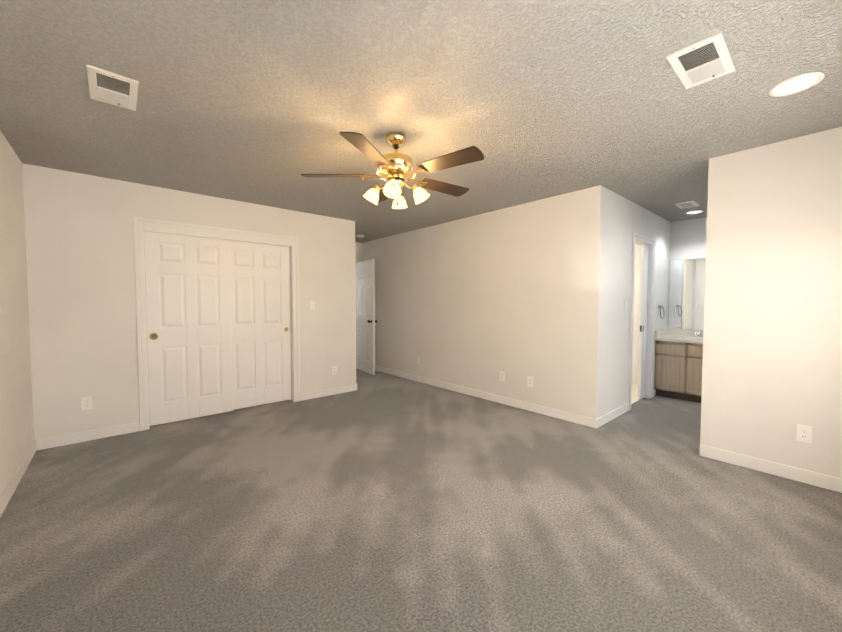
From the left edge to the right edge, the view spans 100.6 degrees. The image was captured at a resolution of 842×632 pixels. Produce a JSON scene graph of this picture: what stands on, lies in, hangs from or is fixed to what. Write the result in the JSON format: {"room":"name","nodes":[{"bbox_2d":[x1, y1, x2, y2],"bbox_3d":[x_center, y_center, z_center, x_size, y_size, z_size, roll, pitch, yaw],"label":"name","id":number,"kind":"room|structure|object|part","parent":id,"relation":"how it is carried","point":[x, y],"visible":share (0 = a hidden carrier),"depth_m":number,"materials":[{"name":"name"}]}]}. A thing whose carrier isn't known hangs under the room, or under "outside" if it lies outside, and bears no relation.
{"room":"empty bedroom","nodes":[
{"label":"empty bedroom","id":0,"kind":"room"},
{"bbox_2d":[0,131,35,496],"bbox_3d":[-2.037,0.002,1.393,0.120,2.440,5.880,-2,3,-41],"label":"wall","id":1,"kind":"structure","parent":0,"point":[17,369],"depth_m":2.56,"materials":[{"name":"paint"}]},
{"bbox_2d":[0,439,39,516],"bbox_3d":[-1.729,1.184,1.189,0.017,0.095,4.860,-2,3,-41],"label":"baseboard","id":2,"kind":"structure","parent":1,"relation":"attached to","point":[12,485],"depth_m":2.44,"materials":[{"name":"white wood"}]},
{"bbox_2d":[24,164,355,439],"bbox_3d":[-2.177,-0.099,4.055,3.170,2.440,0.120,-2,3,-41],"label":"wall","id":3,"kind":"structure","parent":0,"point":[81,260],"depth_m":3.31,"materials":[{"name":"paint"}]},
{"bbox_2d":[81,396,91,409],"bbox_3d":[-3.076,0.803,3.219,0.072,0.118,0.010,-2,3,-41],"label":"outlet","id":4,"kind":"object","parent":3,"relation":"attached to","point":[86,403],"visible":1,"depth_m":3.21,"materials":[{"name":"white plastic"}]},
{"bbox_2d":[40,422,138,449],"bbox_3d":[-3.053,1.105,3.249,0.670,0.095,0.013,-2,3,-41],"label":"baseboard","id":5,"kind":"structure","parent":3,"relation":"attached to","point":[50,442],"depth_m":3.22,"materials":[{"name":"white wood"}]},
{"bbox_2d":[144,231,232,425],"bbox_3d":[-2.481,0.111,3.781,0.765,2.005,0.027,-2,3,-41],"label":"closet door","id":6,"kind":"structure","parent":3,"relation":"in","point":[188,312],"depth_m":3.75,"materials":[{"name":"white wood"}]},
{"bbox_2d":[133,217,299,430],"bbox_3d":[-2.220,0.069,4.012,1.624,2.107,0.138,-2,3,-41],"label":"trim","id":7,"kind":"structure","parent":3,"relation":"attached to","point":[141,225],"depth_m":3.67,"materials":[{"name":"white wood"}]},
{"bbox_2d":[229,240,290,409],"bbox_3d":[-1.981,0.092,4.271,0.765,2.005,0.027,-2,3,-41],"label":"closet door","id":8,"kind":"structure","parent":3,"relation":"in","point":[260,318],"depth_m":4.27,"materials":[{"name":"white wood"}]},
{"bbox_2d":[309,301,314,309],"bbox_3d":[-1.434,-0.140,4.610,0.072,0.118,0.018,-2,3,-41],"label":"light switch","id":9,"kind":"object","parent":3,"relation":"attached to","point":[311,305],"visible":1,"depth_m":4.61,"materials":[{"name":"white plastic"}]},
{"bbox_2d":[301,384,355,400],"bbox_3d":[-1.260,1.045,4.813,0.810,0.095,0.017,-2,3,-41],"label":"baseboard","id":10,"kind":"structure","parent":3,"relation":"attached to","point":[337,390],"depth_m":4.79,"materials":[{"name":"white wood"}]},
{"bbox_2d":[332,366,336,374],"bbox_3d":[-1.203,0.751,4.851,0.072,0.118,0.010,-2,3,-41],"label":"outlet","id":11,"kind":"object","parent":3,"relation":"attached to","point":[334,369],"visible":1,"depth_m":4.85,"materials":[{"name":"white plastic"}]},
{"bbox_2d":[356,242,363,261],"bbox_3d":[-1.569,-0.195,6.560,1.020,2.440,0.120,-2,3,-41],"label":"wall","id":12,"kind":"structure","parent":0,"point":[359,246],"depth_m":6.78,"materials":[{"name":"paint"}]},
{"bbox_2d":[0,368,841,631],"bbox_3d":[0.239,1.175,3.981,6.890,0.100,8.720,-2,3,-41],"label":"floor carpet","id":13,"kind":"object","parent":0,"point":[378,501],"visible":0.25,"depth_m":1.99,"materials":[{"name":"grey carpet"}]},
{"bbox_2d":[654,341,702,402],"bbox_3d":[3.840,0.725,4.432,0.601,0.764,1.364,-2,3,-41],"label":"bathroom vanity","id":14,"kind":"object","parent":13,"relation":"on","point":[678,361],"depth_m":4.55,"materials":[{"name":"brown wood"}]},
{"bbox_2d":[655,337,702,340],"bbox_3d":[3.836,0.324,4.413,0.612,0.035,1.364,-2,3,-41],"label":"countertop","id":15,"kind":"structure","parent":14,"relation":"on","point":[656,338],"depth_m":4.63,"materials":[{"name":"white stone"}]},
{"bbox_2d":[692,331,702,337],"bbox_3d":[3.777,0.249,4.746,0.141,0.088,0.170,-2,3,-41],"label":"faucet","id":16,"kind":"object","parent":15,"relation":"on","point":[694,335],"depth_m":4.76,"materials":[{"name":"silver metal"}]},
{"bbox_2d":[0,0,841,242],"bbox_3d":[0.239,-1.363,3.884,6.890,0.100,8.720,-2,3,-41],"label":"ceiling","id":17,"kind":"structure","parent":0,"point":[263,102],"depth_m":1.97,"materials":[{"name":"white paint"}]},
{"bbox_2d":[86,64,138,110],"bbox_3d":[-1.679,-1.228,1.911,0.200,0.020,0.360,-2,3,-41],"label":"ceiling vent","id":18,"kind":"object","parent":17,"relation":"in","point":[105,86],"visible":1,"depth_m":1.89,"materials":[{"name":"white metal"}]},
{"bbox_2d":[301,132,483,201],"bbox_3d":[-0.144,-1.084,2.471,1.266,0.350,1.294,-2,3,-41],"label":"ceiling fan","id":19,"kind":"object","parent":17,"relation":"attached to","point":[401,169],"depth_m":2.35,"materials":[{"name":"polished brass"}]},
{"bbox_3d":[-0.613,-0.987,2.458,0.446,0.035,0.142,0,2,1],"label":"fan blade","id":20,"kind":"part","parent":19,"relation":"part of","materials":[{"name":"brown wood"}]},
{"bbox_3d":[-0.306,-0.971,2.045,0.142,0.035,0.446,1,2,19],"label":"fan blade","id":21,"kind":"part","parent":19,"relation":"part of","materials":[{"name":"brown wood"}]},
{"bbox_3d":[-0.314,-1.003,2.876,0.142,0.035,0.446,-1,2,-17],"label":"fan blade","id":22,"kind":"part","parent":19,"relation":"part of","materials":[{"name":"brown wood"}]},
{"bbox_2d":[373,177,418,204],"bbox_3d":[-0.175,-0.861,2.467,0.255,0.154,0.255,-2,3,-41],"label":"light fixture arms","id":23,"kind":"object","parent":19,"relation":"attached to","point":[378,188],"visible":0.67,"depth_m":2.45,"materials":[{"name":"gold metal"}]},
{"bbox_2d":[363,180,429,208],"bbox_3d":[-0.175,-0.849,2.467,0.375,0.117,0.375,-2,3,-41],"label":"shades","id":24,"kind":"object","parent":23,"relation":"attached to","point":[395,192],"visible":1,"depth_m":2.43,"materials":[{"name":"white glass"}]},
{"bbox_3d":[0.176,-0.997,2.722,0.446,0.035,0.142,-2,3,-35],"label":"fan blade","id":25,"kind":"part","parent":19,"relation":"part of","materials":[{"name":"brown wood"}]},
{"bbox_3d":[0.181,-0.977,2.208,0.446,0.035,0.142,2,3,37],"label":"fan blade","id":26,"kind":"part","parent":19,"relation":"part of","materials":[{"name":"brown wood"}]},
{"bbox_2d":[675,201,698,208],"bbox_3d":[3.159,-1.314,4.150,0.280,0.020,0.180,-2,3,-41],"label":"ceiling vent","id":27,"kind":"object","parent":17,"relation":"in","point":[688,204],"visible":0.98,"depth_m":4.13,"materials":[{"name":"white metal"}]},
{"bbox_2d":[685,210,702,213],"bbox_3d":[3.516,-1.333,4.501,0.186,0.007,0.186,-2,3,-41],"label":"recessed light","id":28,"kind":"object","parent":17,"relation":"in","point":[695,212],"visible":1,"depth_m":4.50,"materials":[{"name":"white"}]},
{"bbox_2d":[666,31,735,88],"bbox_3d":[1.365,-1.220,1.699,0.370,0.020,0.200,-2,3,-41],"label":"ceiling vent","id":29,"kind":"object","parent":17,"relation":"in","point":[702,61],"visible":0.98,"depth_m":1.68,"materials":[{"name":"white metal"}]},
{"bbox_2d":[768,72,824,96],"bbox_3d":[2.004,-1.233,1.871,0.206,0.007,0.206,-2,3,-41],"label":"recessed light","id":30,"kind":"object","parent":17,"relation":"in","point":[797,84],"visible":1,"depth_m":1.87,"materials":[{"name":"white"}]},
{"bbox_2d":[364,127,841,477],"bbox_3d":[0.577,-0.134,4.982,0.120,2.440,7.580,-2,3,-41],"label":"wall","id":31,"kind":"structure","parent":0,"point":[538,291],"depth_m":2.87,"materials":[{"name":"paint"}]},
{"bbox_2d":[355,259,376,374],"bbox_3d":[-1.036,0.009,6.388,0.175,2.010,0.820,-1,3,-33],"label":"hall door","id":32,"kind":"structure","parent":31,"relation":"in","point":[366,321],"depth_m":6.30,"materials":[{"name":"white wood"}]},
{"bbox_2d":[375,366,599,428],"bbox_3d":[0.321,1.030,5.221,0.017,0.095,4.453,-2,3,-41],"label":"baseboard","id":33,"kind":"structure","parent":31,"relation":"attached to","point":[579,419],"depth_m":4.38,"materials":[{"name":"white wood"}]},
{"bbox_2d":[500,371,504,380],"bbox_3d":[1.023,0.758,4.405,0.010,0.118,0.072,-2,3,-41],"label":"outlet","id":34,"kind":"object","parent":31,"relation":"attached to","point":[502,375],"visible":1,"depth_m":4.40,"materials":[{"name":"white plastic"}]},
{"bbox_2d":[527,376,532,386],"bbox_3d":[1.283,0.770,4.106,0.010,0.118,0.072,-2,3,-41],"label":"outlet","id":35,"kind":"object","parent":31,"relation":"attached to","point":[530,381],"visible":1,"depth_m":4.10,"materials":[{"name":"white plastic"}]},
{"bbox_2d":[699,444,841,492],"bbox_3d":[2.672,1.133,2.524,0.013,0.095,1.050,-2,3,-41],"label":"baseboard","id":36,"kind":"structure","parent":31,"relation":"attached to","point":[799,474],"depth_m":2.58,"materials":[{"name":"white wood"}]},
{"bbox_2d":[796,424,811,442],"bbox_3d":[2.709,0.832,2.472,0.010,0.118,0.072,-2,3,-41],"label":"outlet","id":37,"kind":"object","parent":31,"relation":"attached to","point":[804,433],"visible":1,"depth_m":2.47,"materials":[{"name":"white plastic"}]},
{"bbox_2d":[631,383,640,403],"bbox_3d":[2.170,1.081,5.058,2.320,0.006,1.630,-2,3,-41],"label":"floor","id":38,"kind":"structure","parent":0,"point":[634,394],"depth_m":4.86,"materials":[{"name":"beige"}]},
{"bbox_2d":[604,189,671,414],"bbox_3d":[2.705,-0.112,4.397,2.280,2.440,0.120,-2,3,-41],"label":"wall","id":39,"kind":"structure","parent":0,"point":[625,217],"depth_m":4.00,"materials":[{"name":"paint"}]},
{"bbox_2d":[599,403,628,425],"bbox_3d":[2.128,1.082,3.852,0.875,0.095,0.013,-2,3,-41],"label":"baseboard","id":40,"kind":"structure","parent":39,"relation":"attached to","point":[604,419],"depth_m":3.83,"materials":[{"name":"white wood"}]},
{"bbox_2d":[629,232,655,409],"bbox_3d":[2.734,0.061,4.417,0.804,2.092,0.138,-2,3,-41],"label":"door frame","id":41,"kind":"structure","parent":39,"relation":"attached to","point":[638,239],"depth_m":4.59,"materials":[{"name":"white wood"}]},
{"bbox_2d":[638,244,648,398],"bbox_3d":[2.915,0.081,4.587,0.176,2.010,0.034,-2,3,-41],"label":"pocket door","id":42,"kind":"structure","parent":39,"relation":"in","point":[643,319],"depth_m":4.55,"materials":[{"name":"white wood"}]},
{"bbox_2d":[658,305,664,318],"bbox_3d":[3.290,-0.061,4.794,0.170,0.191,0.055,-2,3,-41],"label":"towel ring","id":43,"kind":"object","parent":39,"relation":"attached to","point":[659,306],"visible":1,"depth_m":4.79,"materials":[{"name":"silver metal"}]},
{"bbox_2d":[655,329,669,336],"bbox_3d":[3.389,0.240,4.909,0.583,0.095,0.024,-2,3,-41],"label":"backsplash","id":44,"kind":"structure","parent":39,"relation":"attached to","point":[664,332],"depth_m":4.90,"materials":[{"name":"white stone"}]},
{"bbox_2d":[668,218,703,329],"bbox_3d":[4.065,-0.123,4.694,0.120,2.440,4.840,-2,3,-41],"label":"wall","id":45,"kind":"structure","parent":0,"point":[687,235],"depth_m":4.92,"materials":[{"name":"paint"}]},
{"bbox_2d":[668,258,705,329],"bbox_3d":[4.060,-0.292,4.597,0.006,0.986,1.342,-2,3,-41],"label":"vanity mirror","id":46,"kind":"object","parent":45,"relation":"attached to","point":[686,291],"visible":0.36,"depth_m":4.94,"materials":[{"name":"clear glass"}]},
{"bbox_2d":[670,329,703,336],"bbox_3d":[4.058,0.251,4.603,0.024,0.095,1.364,-2,3,-41],"label":"backsplash","id":47,"kind":"structure","parent":45,"relation":"attached to","point":[673,332],"depth_m":4.93,"materials":[{"name":"white stone"}]}
]}

